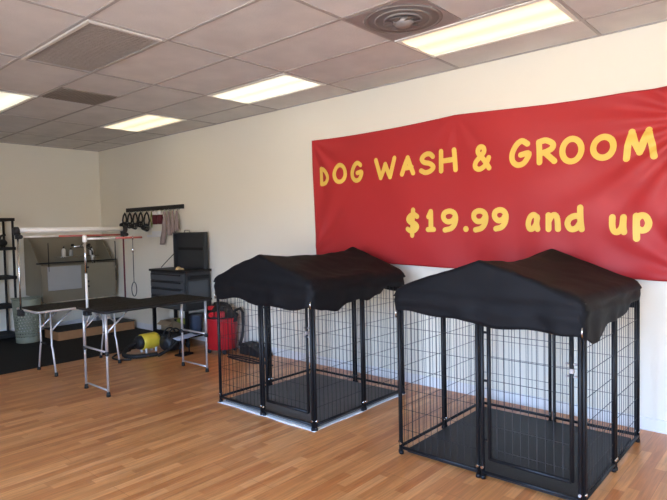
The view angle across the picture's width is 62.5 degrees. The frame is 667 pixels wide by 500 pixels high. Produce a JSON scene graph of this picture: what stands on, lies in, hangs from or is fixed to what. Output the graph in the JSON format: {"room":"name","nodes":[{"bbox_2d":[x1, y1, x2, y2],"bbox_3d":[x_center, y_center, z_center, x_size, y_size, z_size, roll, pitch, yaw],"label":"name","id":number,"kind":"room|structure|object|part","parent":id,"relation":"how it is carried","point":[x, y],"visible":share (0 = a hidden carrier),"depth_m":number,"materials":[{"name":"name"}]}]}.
{"room":"pet grooming salon","nodes":[
{"label":"pet grooming salon","id":0,"kind":"room"},
{"bbox_2d":[0,143,103,329],"bbox_3d":[-6.480,-0.092,7.297,0.150,3.034,6.900,1,3,41],"label":"wall","id":1,"kind":"structure","parent":0,"point":[40,186],"depth_m":9.08,"materials":[{"name":"beige paint"}]},
{"bbox_2d":[0,317,101,331],"bbox_3d":[-6.388,1.377,7.301,0.012,0.095,6.900,1,3,41],"label":"baseboard","id":2,"kind":"structure","parent":1,"relation":"attached to","point":[91,318],"depth_m":9.37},
{"bbox_2d":[29,236,96,265],"bbox_3d":[-4.575,0.238,9.293,0.020,0.940,1.180,1,3,41],"label":"backsplash","id":3,"kind":"structure","parent":1,"relation":"attached to","point":[40,246],"depth_m":9.25,"materials":[{"name":"silver metal"}]},
{"bbox_2d":[0,339,666,499],"bbox_3d":[-1.660,1.540,3.149,12.900,0.100,7.200,1,3,41],"label":"floor","id":4,"kind":"structure","parent":0,"point":[163,432],"depth_m":4.01,"materials":[{"name":"brown wood"}]},
{"bbox_2d":[12,226,135,376],"bbox_3d":[-3.013,0.550,6.532,0.604,1.668,1.337,1,3,41],"label":"table","id":5,"kind":"object","parent":4,"relation":"on","point":[63,306],"visible":0.88,"depth_m":6.38,"materials":[{"name":"silver metal"}]},
{"bbox_3d":[-3.494,0.272,6.117,0.018,0.925,0.018,1,3,41],"label":"arm post","id":6,"kind":"part","parent":5,"relation":"part of","materials":[{"name":"silver metal"}]},
{"bbox_3d":[-3.410,1.022,6.379,0.104,0.697,0.019,1,3,41],"label":"leg","id":7,"kind":"part","parent":5,"relation":"part of","materials":[{"name":"metal"}]},
{"bbox_3d":[-3.121,1.026,6.125,0.104,0.697,0.019,1,3,41],"label":"leg","id":8,"kind":"part","parent":5,"relation":"part of","materials":[{"name":"metal"}]},
{"bbox_3d":[-2.999,0.646,6.549,0.604,0.024,1.244,1,3,41],"label":"edge trim","id":9,"kind":"part","parent":5,"relation":"part of","materials":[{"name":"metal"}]},
{"bbox_3d":[-2.921,0.990,6.934,0.104,0.697,0.019,1,3,41],"label":"leg","id":10,"kind":"part","parent":5,"relation":"part of","materials":[{"name":"metal"}]},
{"bbox_3d":[-2.633,0.994,6.680,0.104,0.697,0.019,1,3,41],"label":"leg","id":11,"kind":"part","parent":5,"relation":"part of","materials":[{"name":"metal"}]},
{"bbox_3d":[-2.679,0.219,7.043,0.018,0.925,0.018,1,3,41],"label":"arm post","id":12,"kind":"part","parent":5,"relation":"part of","materials":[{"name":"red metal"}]},
{"bbox_2d":[0,327,184,374],"bbox_3d":[-4.625,1.386,7.263,2.670,0.007,4.570,1,3,41],"label":"floor mat","id":13,"kind":"object","parent":4,"relation":"on","point":[14,357],"visible":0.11,"depth_m":7.48,"materials":[{"name":"black rubber"}]},
{"bbox_2d":[0,218,17,338],"bbox_3d":[-5.256,0.447,8.144,0.440,1.827,0.900,1,3,41],"label":"shelving unit","id":14,"kind":"object","parent":13,"relation":"on","point":[3,334],"visible":0.77,"depth_m":8.33,"materials":[{"name":"black metal"}]},
{"bbox_2d":[0,234,6,246],"bbox_3d":[-5.060,-0.147,8.338,0.126,0.203,0.200,1,3,41],"label":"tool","id":15,"kind":"object","parent":14,"relation":"on","point":[3,243],"visible":1,"depth_m":8.33,"materials":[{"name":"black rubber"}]},
{"bbox_3d":[-5.061,-0.104,8.342,0.120,0.117,0.200,1,3,41],"label":"motor","id":16,"kind":"part","parent":15,"relation":"part of","materials":[{"name":"black plastic"}]},
{"bbox_3d":[-5.122,0.430,8.592,0.040,1.820,0.038,1,3,41],"label":"post","id":17,"kind":"part","parent":14,"relation":"part of","materials":[{"name":"metal"}]},
{"bbox_3d":[-5.247,0.869,8.161,0.440,0.045,0.900,1,3,41],"label":"shelf","id":18,"kind":"part","parent":14,"relation":"part of","materials":[{"name":"black metal"}]},
{"bbox_3d":[-5.274,-0.444,8.109,0.440,0.045,0.900,1,3,41],"label":"shelf","id":19,"kind":"part","parent":14,"relation":"part of","materials":[{"name":"black metal"}]},
{"bbox_3d":[-5.238,1.307,8.178,0.440,0.045,0.900,1,3,41],"label":"shelf","id":20,"kind":"part","parent":14,"relation":"part of","materials":[{"name":"black metal"}]},
{"bbox_3d":[-5.265,-0.006,8.127,0.440,0.045,0.900,1,3,41],"label":"shelf","id":21,"kind":"part","parent":14,"relation":"part of","materials":[{"name":"black metal"}]},
{"bbox_3d":[-5.256,0.431,8.144,0.440,0.045,0.900,1,3,41],"label":"shelf","id":22,"kind":"part","parent":14,"relation":"part of","materials":[{"name":"black metal"}]},
{"bbox_3d":[-4.829,0.434,8.334,0.040,1.820,0.038,1,3,41],"label":"post","id":23,"kind":"part","parent":14,"relation":"part of","materials":[{"name":"metal"}]},
{"bbox_2d":[10,295,41,343],"bbox_3d":[-4.502,1.018,8.087,0.439,0.658,0.409,1,3,41],"label":"laundry basket","id":24,"kind":"object","parent":13,"relation":"on","point":[29,336],"visible":0.84,"depth_m":7.95,"materials":[{"name":"green plastic"}]},
{"bbox_2d":[23,236,116,335],"bbox_3d":[-4.336,0.542,9.067,0.685,1.540,1.270,1,3,41],"label":"tub","id":25,"kind":"object","parent":13,"relation":"on","point":[48,276],"visible":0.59,"depth_m":8.98,"materials":[{"name":"silver metal"}]},
{"bbox_3d":[-4.713,0.267,8.630,0.650,0.940,0.016,1,3,41],"label":"panel","id":26,"kind":"part","parent":25,"relation":"part of","materials":[{"name":"silver metal"}]},
{"bbox_3d":[-4.474,1.036,8.543,0.033,0.600,0.033,1,3,41],"label":"leg","id":27,"kind":"part","parent":25,"relation":"part of","materials":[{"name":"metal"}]},
{"bbox_3d":[-4.239,0.440,8.683,0.015,0.370,0.510,1,3,41],"label":"door","id":28,"kind":"part","parent":25,"relation":"part of","materials":[{"name":"metal"}]},
{"bbox_3d":[-4.098,0.186,8.836,0.022,0.022,1.270,1,3,41],"label":"rim rail","id":29,"kind":"part","parent":25,"relation":"part of","materials":[{"name":"metal"}]},
{"bbox_3d":[-4.093,0.509,8.884,0.030,0.570,1.160,1,3,41],"label":"panel","id":30,"kind":"part","parent":25,"relation":"part of","materials":[{"name":"silver metal"}]},
{"bbox_2d":[71,243,89,247],"bbox_3d":[-4.313,-0.071,9.405,0.220,0.082,0.330,1,3,41],"label":"faucet","id":31,"kind":"object","parent":25,"relation":"on","point":[73,245],"depth_m":9.44,"materials":[{"name":"silver metal"}]},
{"bbox_2d":[86,246,94,262],"bbox_3d":[-4.098,0.289,9.286,0.150,0.715,0.278,-2,2,-18],"label":"shower hose","id":32,"kind":"object","parent":25,"relation":"hanging from","point":[92,255],"visible":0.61,"depth_m":9.19,"materials":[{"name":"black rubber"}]},
{"bbox_3d":[-3.934,0.216,9.515,0.650,0.940,0.016,1,3,41],"label":"panel","id":33,"kind":"part","parent":25,"relation":"part of","materials":[{"name":"silver metal"}]},
{"bbox_2d":[114,241,116,279],"bbox_3d":[-3.679,0.177,9.274,0.051,0.665,0.032,1,3,41],"label":"strap","id":34,"kind":"object","parent":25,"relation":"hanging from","point":[114,241],"visible":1,"depth_m":9.26,"materials":[{"name":"fabric"}]},
{"bbox_3d":[-4.379,0.105,9.386,0.140,0.009,0.696,1,3,41],"label":"shelf","id":35,"kind":"object","parent":25,"relation":"attached to","visible":0},
{"bbox_2d":[61,246,65,256],"bbox_3d":[-4.526,0.021,9.225,0.064,0.174,0.062,1,3,41],"label":"shampoo bottle","id":36,"kind":"object","parent":35,"relation":"on","point":[63,250],"visible":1,"depth_m":9.20,"materials":[{"name":"white plastic"}]},
{"bbox_2d":[44,317,134,340],"bbox_3d":[-3.834,1.243,8.698,0.510,0.148,1.210,1,3,41],"label":"wooden step","id":37,"kind":"structure","parent":13,"relation":"on","point":[71,331],"depth_m":8.46,"materials":[{"name":"brown wood"}]},
{"bbox_2d":[149,230,210,347],"bbox_3d":[-2.223,0.513,7.832,1.012,1.593,0.470,1,3,41],"label":"tool chest","id":38,"kind":"object","parent":13,"relation":"on","point":[190,249],"visible":0.65,"depth_m":7.68,"materials":[{"name":"black paint"}]},
{"bbox_3d":[-2.596,1.026,7.983,0.040,0.415,0.040,1,3,41],"label":"leg","id":39,"kind":"part","parent":38,"relation":"part of","materials":[{"name":"black metal"}]},
{"bbox_3d":[-2.344,0.450,7.670,0.720,0.016,0.016,1,3,41],"label":"handle","id":40,"kind":"part","parent":38,"relation":"part of","materials":[{"name":"metal"}]},
{"bbox_3d":[-2.346,0.345,7.665,0.720,0.016,0.016,1,3,41],"label":"handle","id":41,"kind":"part","parent":38,"relation":"part of","materials":[{"name":"metal"}]},
{"bbox_3d":[-2.342,0.549,7.673,0.720,0.016,0.016,1,3,41],"label":"handle","id":42,"kind":"part","parent":38,"relation":"part of","materials":[{"name":"metal"}]},
{"bbox_3d":[-2.319,0.378,7.667,0.840,0.095,0.023,1,3,41],"label":"drawer","id":43,"kind":"part","parent":38,"relation":"part of","materials":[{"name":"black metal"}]},
{"bbox_3d":[-2.315,0.585,7.675,0.840,0.100,0.023,1,3,41],"label":"drawer","id":44,"kind":"part","parent":38,"relation":"part of","materials":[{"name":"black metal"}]},
{"bbox_3d":[-2.317,0.480,7.671,0.840,0.090,0.023,1,3,41],"label":"drawer","id":45,"kind":"part","parent":38,"relation":"part of","materials":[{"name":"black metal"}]},
{"bbox_3d":[-2.312,0.725,7.680,0.840,0.160,0.023,1,3,41],"label":"drawer","id":46,"kind":"part","parent":38,"relation":"part of","materials":[{"name":"black metal"}]},
{"bbox_2d":[157,318,180,331],"bbox_3d":[-2.334,1.087,7.949,0.300,0.152,0.311,1,3,41],"label":"cardboard box","id":47,"kind":"object","parent":38,"relation":"on","point":[165,323],"visible":0.55,"depth_m":7.86,"materials":[{"name":"brown cardboard"}]},
{"bbox_3d":[-2.365,1.012,8.245,0.040,0.415,0.040,1,3,41],"label":"leg","id":48,"kind":"part","parent":38,"relation":"part of","materials":[{"name":"black metal"}]},
{"bbox_2d":[174,318,184,332],"bbox_3d":[-2.155,1.061,7.757,0.300,0.211,0.084,1,3,41],"label":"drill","id":49,"kind":"object","parent":38,"relation":"on","point":[178,320],"visible":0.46,"depth_m":7.69,"materials":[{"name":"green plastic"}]},
{"bbox_2d":[149,267,210,272],"bbox_3d":[-2.188,0.282,7.811,0.915,0.030,0.435,1,3,41],"label":"tray","id":50,"kind":"object","parent":38,"relation":"on","point":[168,269],"depth_m":7.65,"materials":[{"name":"black metal"}]},
{"bbox_3d":[-1.980,1.035,7.441,0.040,0.415,0.040,1,3,41],"label":"leg","id":51,"kind":"part","parent":38,"relation":"part of","materials":[{"name":"black metal"}]},
{"bbox_3d":[-2.050,0.004,7.868,0.750,0.515,0.075,1,3,41],"label":"lid","id":52,"kind":"part","parent":38,"relation":"part of","materials":[{"name":"black paint"}]},
{"bbox_2d":[189,312,202,333],"bbox_3d":[-1.923,1.021,7.657,0.216,0.290,0.216,1,3,41],"label":"storage bin","id":53,"kind":"object","parent":38,"relation":"on","point":[195,318],"visible":0.73,"depth_m":7.58,"materials":[{"name":"blue plastic"}]},
{"bbox_3d":[-1.926,0.888,7.652,0.216,0.024,0.216,1,3,41],"label":"bin lid","id":54,"kind":"part","parent":53,"relation":"part of","materials":[{"name":"blue plastic"}]},
{"bbox_3d":[-1.847,0.571,7.531,0.012,0.300,0.310,1,3,41],"label":"panel","id":55,"kind":"part","parent":38,"relation":"part of","materials":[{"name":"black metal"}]},
{"bbox_3d":[-1.841,0.371,7.521,0.030,0.050,0.320,1,3,41],"label":"handle","id":56,"kind":"part","parent":38,"relation":"part of","materials":[{"name":"black metal"}]},
{"bbox_2d":[112,350,130,360],"bbox_3d":[-2.696,1.346,6.998,0.233,0.030,0.536,-2,2,-20],"label":"power cable","id":57,"kind":"object","parent":4,"relation":"on","point":[113,356],"visible":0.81,"depth_m":6.83,"materials":[{"name":"black rubber"}]},
{"bbox_2d":[121,332,159,358],"bbox_3d":[-2.431,1.227,7.072,0.482,0.248,0.557,1,3,38],"label":"dryer","id":58,"kind":"object","parent":4,"relation":"on","point":[145,341],"visible":0.99,"depth_m":7.12,"materials":[{"name":"yellow plastic"}]},
{"bbox_2d":[76,235,211,396],"bbox_3d":[-1.985,0.609,5.861,0.644,1.560,1.254,1,3,41],"label":"table","id":59,"kind":"object","parent":4,"relation":"on","point":[153,302],"visible":1,"depth_m":5.60,"materials":[{"name":"black rubber"}]},
{"bbox_3d":[-2.532,0.995,5.602,0.021,0.792,0.021,1,3,41],"label":"leg","id":60,"kind":"part","parent":59,"relation":"part of","materials":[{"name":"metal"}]},
{"bbox_3d":[-2.463,0.064,5.460,0.020,0.340,0.020,1,3,41],"label":"arm post","id":61,"kind":"part","parent":59,"relation":"part of","materials":[{"name":"silver metal"}]},
{"bbox_3d":[-2.457,0.408,5.474,0.023,0.348,0.023,1,3,41],"label":"arm post","id":62,"kind":"part","parent":59,"relation":"part of","materials":[{"name":"silver metal"}]},
{"bbox_3d":[-2.348,1.353,5.461,0.470,0.017,0.017,1,3,41],"label":"foot rail","id":63,"kind":"part","parent":59,"relation":"part of","materials":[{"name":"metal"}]},
{"bbox_3d":[-2.179,1.000,5.292,0.021,0.792,0.021,1,3,41],"label":"leg","id":64,"kind":"part","parent":59,"relation":"part of","materials":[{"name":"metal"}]},
{"bbox_2d":[131,237,136,296],"bbox_3d":[-2.126,0.172,5.846,0.056,0.648,0.038,-2,2,-17],"label":"grooming noose","id":65,"kind":"object","parent":59,"relation":"hanging from","point":[133,237],"visible":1,"depth_m":5.84,"materials":[{"name":"black fabric"}]},
{"bbox_3d":[-1.986,0.565,5.860,0.644,0.024,1.254,1,3,41],"label":"edge trim","id":66,"kind":"part","parent":59,"relation":"part of","materials":[{"name":"black rubber"}]},
{"bbox_2d":[155,329,204,337],"bbox_3d":[-2.172,1.161,7.846,0.860,0.050,0.378,1,3,41],"label":"tray","id":67,"kind":"object","parent":59,"relation":"attached to","point":[156,330],"depth_m":7.75,"materials":[{"name":"silver metal"}]},
{"bbox_3d":[-1.777,0.946,6.460,0.021,0.792,0.021,1,3,41],"label":"leg","id":68,"kind":"part","parent":59,"relation":"part of","materials":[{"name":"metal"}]},
{"bbox_3d":[-1.593,1.304,6.319,0.470,0.017,0.017,1,3,41],"label":"foot rail","id":69,"kind":"part","parent":59,"relation":"part of","materials":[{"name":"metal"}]},
{"bbox_3d":[-1.424,0.951,6.149,0.021,0.792,0.021,1,3,41],"label":"leg","id":70,"kind":"part","parent":59,"relation":"part of","materials":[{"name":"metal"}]},
{"bbox_2d":[159,327,184,350],"bbox_3d":[-2.146,1.175,7.293,0.246,0.305,0.306,0,3,34],"label":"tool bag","id":71,"kind":"object","parent":4,"relation":"on","point":[166,340],"visible":0.74,"depth_m":7.20,"materials":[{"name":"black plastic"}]},
{"bbox_2d":[157,328,189,356],"bbox_3d":[-2.050,1.184,7.089,0.056,0.294,0.499,1,3,38],"label":"wand","id":72,"kind":"object","parent":4,"relation":"on","point":[185,332],"visible":0.76,"depth_m":7.02,"materials":[{"name":"black plastic"}]},
{"bbox_2d":[173,333,199,356],"bbox_3d":[-1.886,1.220,7.083,0.181,0.243,0.330,0,3,30],"label":"stand","id":73,"kind":"object","parent":4,"relation":"on","point":[188,335],"visible":0.88,"depth_m":7.05,"materials":[{"name":"silver metal"}]},
{"bbox_2d":[207,301,244,354],"bbox_3d":[-1.442,0.998,7.143,0.449,0.661,0.491,-3,3,-43],"label":"shop vacuum","id":74,"kind":"object","parent":4,"relation":"on","point":[212,339],"visible":0.69,"depth_m":7.01,"materials":[{"name":"red plastic"}]},
{"bbox_2d":[209,311,224,317],"bbox_3d":[-1.477,0.818,6.965,0.199,0.077,0.096,0,2,24],"label":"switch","id":75,"kind":"object","parent":74,"relation":"attached to","point":[213,314],"depth_m":6.94,"materials":[{"name":"red plastic"}]},
{"bbox_2d":[207,317,237,350],"bbox_3d":[-1.455,1.068,7.161,0.428,0.408,0.428,0,2,24],"label":"tub","id":76,"kind":"object","parent":74,"relation":"in","point":[212,339],"depth_m":6.99,"materials":[{"name":"red plastic"}]},
{"bbox_2d":[227,354,272,365],"bbox_3d":[-1.028,1.327,6.651,0.882,0.025,0.160,1,3,41],"label":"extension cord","id":77,"kind":"object","parent":4,"relation":"on","point":[230,356],"visible":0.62,"depth_m":6.67,"materials":[{"name":"black rubber"}]},
{"bbox_2d":[240,341,264,356],"bbox_3d":[-0.982,1.240,6.948,0.436,0.173,0.180,1,3,41],"label":"case","id":78,"kind":"object","parent":4,"relation":"on","point":[245,348],"visible":0.55,"depth_m":6.91,"materials":[{"name":"plastic"}]},
{"bbox_2d":[218,373,405,431],"bbox_3d":[-0.192,1.367,5.127,1.221,0.024,1.266,1,3,41],"label":"mat","id":79,"kind":"object","parent":4,"relation":"on","point":[333,392],"visible":0.7,"depth_m":5.02,"materials":[{"name":"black plastic"}]},
{"bbox_2d":[213,247,405,430],"bbox_3d":[-0.203,0.683,5.112,1.290,1.383,1.328,1,3,41],"label":"dog kennel","id":80,"kind":"object","parent":79,"relation":"on","point":[328,281],"visible":1,"depth_m":4.67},
{"bbox_3d":[-0.835,0.828,4.848,0.600,1.140,0.030,1,3,41],"label":"panel","id":81,"kind":"part","parent":80,"relation":"part of","materials":[{"name":"black metal"}]},
{"bbox_3d":[-0.855,0.812,5.279,0.032,1.140,0.619,1,3,41],"label":"panel","id":82,"kind":"part","parent":80,"relation":"part of","materials":[{"name":"black metal"}]},
{"bbox_3d":[-0.384,0.832,4.451,0.502,0.898,0.023,1,3,41],"label":"door","id":83,"kind":"part","parent":80,"relation":"part of","materials":[{"name":"black metal"}]},
{"bbox_3d":[-0.445,0.785,5.745,0.032,1.140,0.619,1,3,41],"label":"panel","id":84,"kind":"part","parent":80,"relation":"part of","materials":[{"name":"black metal"}]},
{"bbox_3d":[-0.015,0.775,5.779,0.600,1.140,0.030,1,3,41],"label":"panel","id":85,"kind":"part","parent":80,"relation":"part of","materials":[{"name":"black metal"}]},
{"bbox_3d":[0.046,0.824,4.486,0.032,1.140,0.619,1,3,41],"label":"panel","id":86,"kind":"part","parent":80,"relation":"part of","materials":[{"name":"black metal"}]},
{"bbox_3d":[0.436,0.781,5.383,0.600,1.140,0.030,1,3,41],"label":"panel","id":87,"kind":"part","parent":80,"relation":"part of","materials":[{"name":"black metal"}]},
{"bbox_3d":[0.456,0.797,4.952,0.032,1.140,0.619,1,3,41],"label":"panel","id":88,"kind":"part","parent":80,"relation":"part of","materials":[{"name":"black metal"}]},
{"bbox_2d":[408,407,631,499],"bbox_3d":[1.329,1.382,3.904,1.159,0.020,1.173,1,3,41],"label":"mat","id":89,"kind":"object","parent":4,"relation":"on","point":[557,454],"visible":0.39,"depth_m":3.82,"materials":[{"name":"black plastic"}]},
{"bbox_2d":[393,249,641,499],"bbox_3d":[1.315,0.707,3.877,1.304,1.384,1.319,1,3,41],"label":"dog kennel","id":90,"kind":"object","parent":89,"relation":"on","point":[553,292],"visible":1,"depth_m":3.41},
{"bbox_3d":[0.654,0.836,4.054,0.032,1.140,0.617,1,3,41],"label":"panel","id":91,"kind":"part","parent":90,"relation":"part of","materials":[{"name":"black metal"}]},
{"bbox_3d":[0.680,0.852,3.620,0.612,1.140,0.030,1,3,41],"label":"panel","id":92,"kind":"part","parent":90,"relation":"part of","materials":[{"name":"black metal"}]},
{"bbox_3d":[1.063,0.809,4.518,0.032,1.140,0.617,1,3,41],"label":"panel","id":93,"kind":"part","parent":90,"relation":"part of","materials":[{"name":"black metal"}]},
{"bbox_3d":[1.496,0.799,4.548,0.612,1.140,0.030,1,3,41],"label":"panel","id":94,"kind":"part","parent":90,"relation":"part of","materials":[{"name":"black metal"}]},
{"bbox_3d":[1.139,0.856,3.216,0.513,0.898,0.023,1,3,41],"label":"door","id":95,"kind":"part","parent":90,"relation":"part of","materials":[{"name":"black metal"}]},
{"bbox_3d":[1.956,0.805,4.144,0.612,1.140,0.030,1,3,41],"label":"panel","id":96,"kind":"part","parent":90,"relation":"part of","materials":[{"name":"black metal"}]},
{"bbox_3d":[1.573,0.848,3.246,0.032,1.140,0.617,1,3,41],"label":"panel","id":97,"kind":"part","parent":90,"relation":"part of","materials":[{"name":"black metal"}]},
{"bbox_3d":[1.981,0.822,3.710,0.032,1.140,0.617,1,3,41],"label":"panel","id":98,"kind":"part","parent":90,"relation":"part of","materials":[{"name":"black metal"}]},
{"bbox_2d":[0,0,666,150],"bbox_3d":[-1.725,-1.591,3.026,12.900,0.100,7.200,1,3,41],"label":"ceiling","id":99,"kind":"structure","parent":0,"point":[24,26],"depth_m":4.59,"materials":[{"name":"tile"}]},
{"bbox_2d":[0,91,36,112],"bbox_3d":[-3.754,-1.607,5.957,1.196,0.014,0.584,1,3,41],"label":"recessed light","id":100,"kind":"object","parent":99,"relation":"in","point":[8,100],"visible":1,"depth_m":5.88,"materials":[{"name":"white plastic"}]},
{"bbox_2d":[42,87,116,105],"bbox_3d":[-2.691,-1.623,5.833,0.520,0.016,0.570,1,3,41],"label":"ceiling vent","id":101,"kind":"object","parent":99,"relation":"in","point":[63,93],"visible":1,"depth_m":5.79,"materials":[{"name":"grey metal"}]},
{"bbox_2d":[21,19,164,73],"bbox_3d":[-1.922,-1.579,4.345,1.200,0.020,0.590,1,3,41],"label":"ceiling vent","id":102,"kind":"object","parent":99,"relation":"in","point":[91,46],"visible":1,"depth_m":4.29,"materials":[{"name":"metal"}]},
{"bbox_3d":[-1.914,-1.581,4.355,1.200,0.018,0.565,1,3,41],"label":"frame","id":103,"kind":"part","parent":102,"relation":"part of","materials":[{"name":"metal"}]},
{"bbox_2d":[101,113,186,131],"bbox_3d":[-2.546,-1.686,7.329,1.196,0.014,0.584,1,3,41],"label":"recessed light","id":104,"kind":"object","parent":99,"relation":"in","point":[144,122],"visible":1,"depth_m":7.29,"materials":[{"name":"white plastic"}]},
{"bbox_2d":[207,73,325,104],"bbox_3d":[-0.714,-1.661,5.718,1.196,0.014,0.584,1,3,41],"label":"recessed light","id":105,"kind":"object","parent":99,"relation":"in","point":[283,84],"visible":1,"depth_m":5.67,"materials":[{"name":"white plastic"}]},
{"bbox_2d":[0,0,666,151],"bbox_3d":[-1.724,-1.538,3.028,12.600,0.008,6.900,1,3,41],"label":"grid","id":106,"kind":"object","parent":99,"relation":"attached to","point":[561,2],"depth_m":4.59,"materials":[{"name":"metal"}]},
{"bbox_2d":[344,0,460,39],"bbox_3d":[0.487,-1.591,3.851,0.590,0.056,0.580,1,3,41],"label":"ceiling vent","id":107,"kind":"object","parent":99,"relation":"in","point":[400,18],"visible":1,"depth_m":3.80,"materials":[{"name":"grey metal"}]},
{"bbox_3d":[0.390,-1.582,3.843,0.067,0.014,0.073,-2,2,-17],"label":"blade","id":108,"kind":"part","parent":107,"relation":"part of","materials":[{"name":"white metal"}]},
{"bbox_3d":[0.414,-1.586,3.921,0.069,0.014,0.073,1,3,41],"label":"blade","id":109,"kind":"part","parent":107,"relation":"part of","materials":[{"name":"white metal"}]},
{"bbox_3d":[0.433,-1.580,3.770,0.073,0.014,0.067,0,2,21],"label":"blade","id":110,"kind":"part","parent":107,"relation":"part of","materials":[{"name":"white metal"}]},
{"bbox_2d":[395,0,579,57],"bbox_3d":[1.118,-1.635,4.106,1.196,0.014,0.584,1,3,41],"label":"recessed light","id":111,"kind":"object","parent":99,"relation":"in","point":[533,16],"visible":1,"depth_m":4.05,"materials":[{"name":"white plastic"}]},
{"bbox_2d":[99,21,666,420],"bbox_3d":[0.634,-0.178,5.731,12.900,3.034,0.150,1,3,41],"label":"wall","id":112,"kind":"structure","parent":0,"point":[246,183],"depth_m":6.11,"materials":[{"name":"white paint"}]},
{"bbox_2d":[125,204,183,213],"bbox_3d":[-2.846,-0.638,8.611,1.660,0.088,0.082,1,3,41],"label":"wall hook rack","id":113,"kind":"object","parent":112,"relation":"attached to","point":[178,206],"visible":0.99,"depth_m":8.56,"materials":[{"name":"black metal"}]},
{"bbox_2d":[119,213,126,226],"bbox_3d":[-3.479,-0.487,9.075,0.155,0.254,0.110,1,3,41],"label":"muzzle","id":114,"kind":"object","parent":113,"relation":"hanging from","point":[124,214],"visible":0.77,"depth_m":9.06,"materials":[{"name":"black plastic"}]},
{"bbox_2d":[124,212,131,228],"bbox_3d":[-3.355,-0.479,8.966,0.162,0.266,0.110,1,3,41],"label":"muzzle","id":115,"kind":"object","parent":113,"relation":"hanging from","point":[128,223],"visible":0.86,"depth_m":8.95,"materials":[{"name":"black plastic"}]},
{"bbox_2d":[130,212,137,229],"bbox_3d":[-3.223,-0.469,8.851,0.172,0.284,0.111,1,3,41],"label":"muzzle","id":116,"kind":"object","parent":113,"relation":"hanging from","point":[132,226],"visible":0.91,"depth_m":8.83,"materials":[{"name":"black plastic"}]},
{"bbox_2d":[130,223,136,229],"bbox_3d":[-3.227,-0.383,8.848,0.146,0.114,0.095,1,3,41],"label":"basket","id":117,"kind":"object","parent":116,"relation":"on","point":[132,226],"depth_m":8.82,"materials":[{"name":"black rubber"}]},
{"bbox_2d":[135,212,142,227],"bbox_3d":[-3.096,-0.482,8.738,0.155,0.254,0.110,1,3,41],"label":"muzzle","id":118,"kind":"object","parent":113,"relation":"hanging from","point":[138,224],"visible":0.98,"depth_m":8.72,"materials":[{"name":"black plastic"}]},
{"bbox_2d":[135,221,142,227],"bbox_3d":[-3.100,-0.406,8.735,0.131,0.103,0.094,1,3,41],"label":"basket","id":119,"kind":"object","parent":118,"relation":"on","point":[138,224],"depth_m":8.72,"materials":[{"name":"black rubber"}]},
{"bbox_2d":[141,211,149,231],"bbox_3d":[-2.960,-0.447,8.620,0.193,0.321,0.111,1,3,41],"label":"muzzle","id":120,"kind":"object","parent":113,"relation":"hanging from","point":[143,227],"visible":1,"depth_m":8.60,"materials":[{"name":"black plastic"}]},
{"bbox_2d":[141,224,149,231],"bbox_3d":[-2.964,-0.350,8.618,0.164,0.128,0.095,1,3,41],"label":"basket","id":121,"kind":"object","parent":120,"relation":"on","point":[143,227],"depth_m":8.59,"materials":[{"name":"black rubber"}]},
{"bbox_2d":[152,211,156,223],"bbox_3d":[-2.753,-0.496,8.492,0.092,0.200,0.090,1,3,41],"label":"padded muzzle","id":122,"kind":"object","parent":113,"relation":"hanging from","point":[154,213],"visible":0.82,"depth_m":8.46,"materials":[{"name":"red fabric"}]},
{"bbox_2d":[157,211,162,223],"bbox_3d":[-2.648,-0.495,8.399,0.092,0.200,0.090,1,3,41],"label":"padded muzzle","id":123,"kind":"object","parent":113,"relation":"hanging from","point":[159,213],"visible":0.97,"depth_m":8.36,"materials":[{"name":"red fabric"}]},
{"bbox_2d":[160,210,166,244],"bbox_3d":[-2.598,-0.347,8.355,0.196,0.534,0.060,1,3,41],"label":"hanging cloth","id":124,"kind":"object","parent":113,"relation":"hanging from","point":[164,227],"visible":1,"depth_m":8.33,"materials":[{"name":"pink fabric"}]},
{"bbox_2d":[167,211,171,234],"bbox_3d":[-2.466,-0.416,8.235,0.118,0.393,0.060,1,3,41],"label":"cloth","id":125,"kind":"object","parent":113,"relation":"hanging from","point":[168,215],"visible":0.99,"depth_m":8.22,"materials":[{"name":"pink fabric"}]},
{"bbox_2d":[171,211,175,232],"bbox_3d":[-2.381,-0.430,8.160,0.115,0.363,0.060,1,3,41],"label":"cloth","id":126,"kind":"object","parent":113,"relation":"hanging from","point":[172,215],"visible":0.99,"depth_m":8.15,"materials":[{"name":"pink fabric"}]},
{"bbox_2d":[174,210,178,229],"bbox_3d":[-2.299,-0.449,8.086,0.107,0.323,0.058,1,3,41],"label":"cloth","id":127,"kind":"object","parent":113,"relation":"hanging from","point":[176,225],"visible":1,"depth_m":8.09,"materials":[{"name":"pink fabric"}]},
{"bbox_2d":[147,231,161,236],"bbox_3d":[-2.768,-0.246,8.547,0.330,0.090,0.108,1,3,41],"label":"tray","id":128,"kind":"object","parent":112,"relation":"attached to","point":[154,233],"visible":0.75,"depth_m":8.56,"materials":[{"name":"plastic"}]},
{"bbox_2d":[107,317,666,433],"bbox_3d":[0.614,1.294,5.722,12.588,0.095,0.017,1,3,41],"label":"baseboard","id":129,"kind":"structure","parent":112,"relation":"attached to","point":[649,424],"depth_m":5.00,"materials":[{"name":"white wood"}]},
{"bbox_2d":[312,86,666,281],"bbox_3d":[1.185,-0.516,5.081,3.762,1.465,0.066,1,3,41],"label":"banner","id":130,"kind":"object","parent":112,"relation":"attached to","point":[584,179],"visible":0.94,"depth_m":4.77,"materials":[{"name":"red fabric"}]}
]}

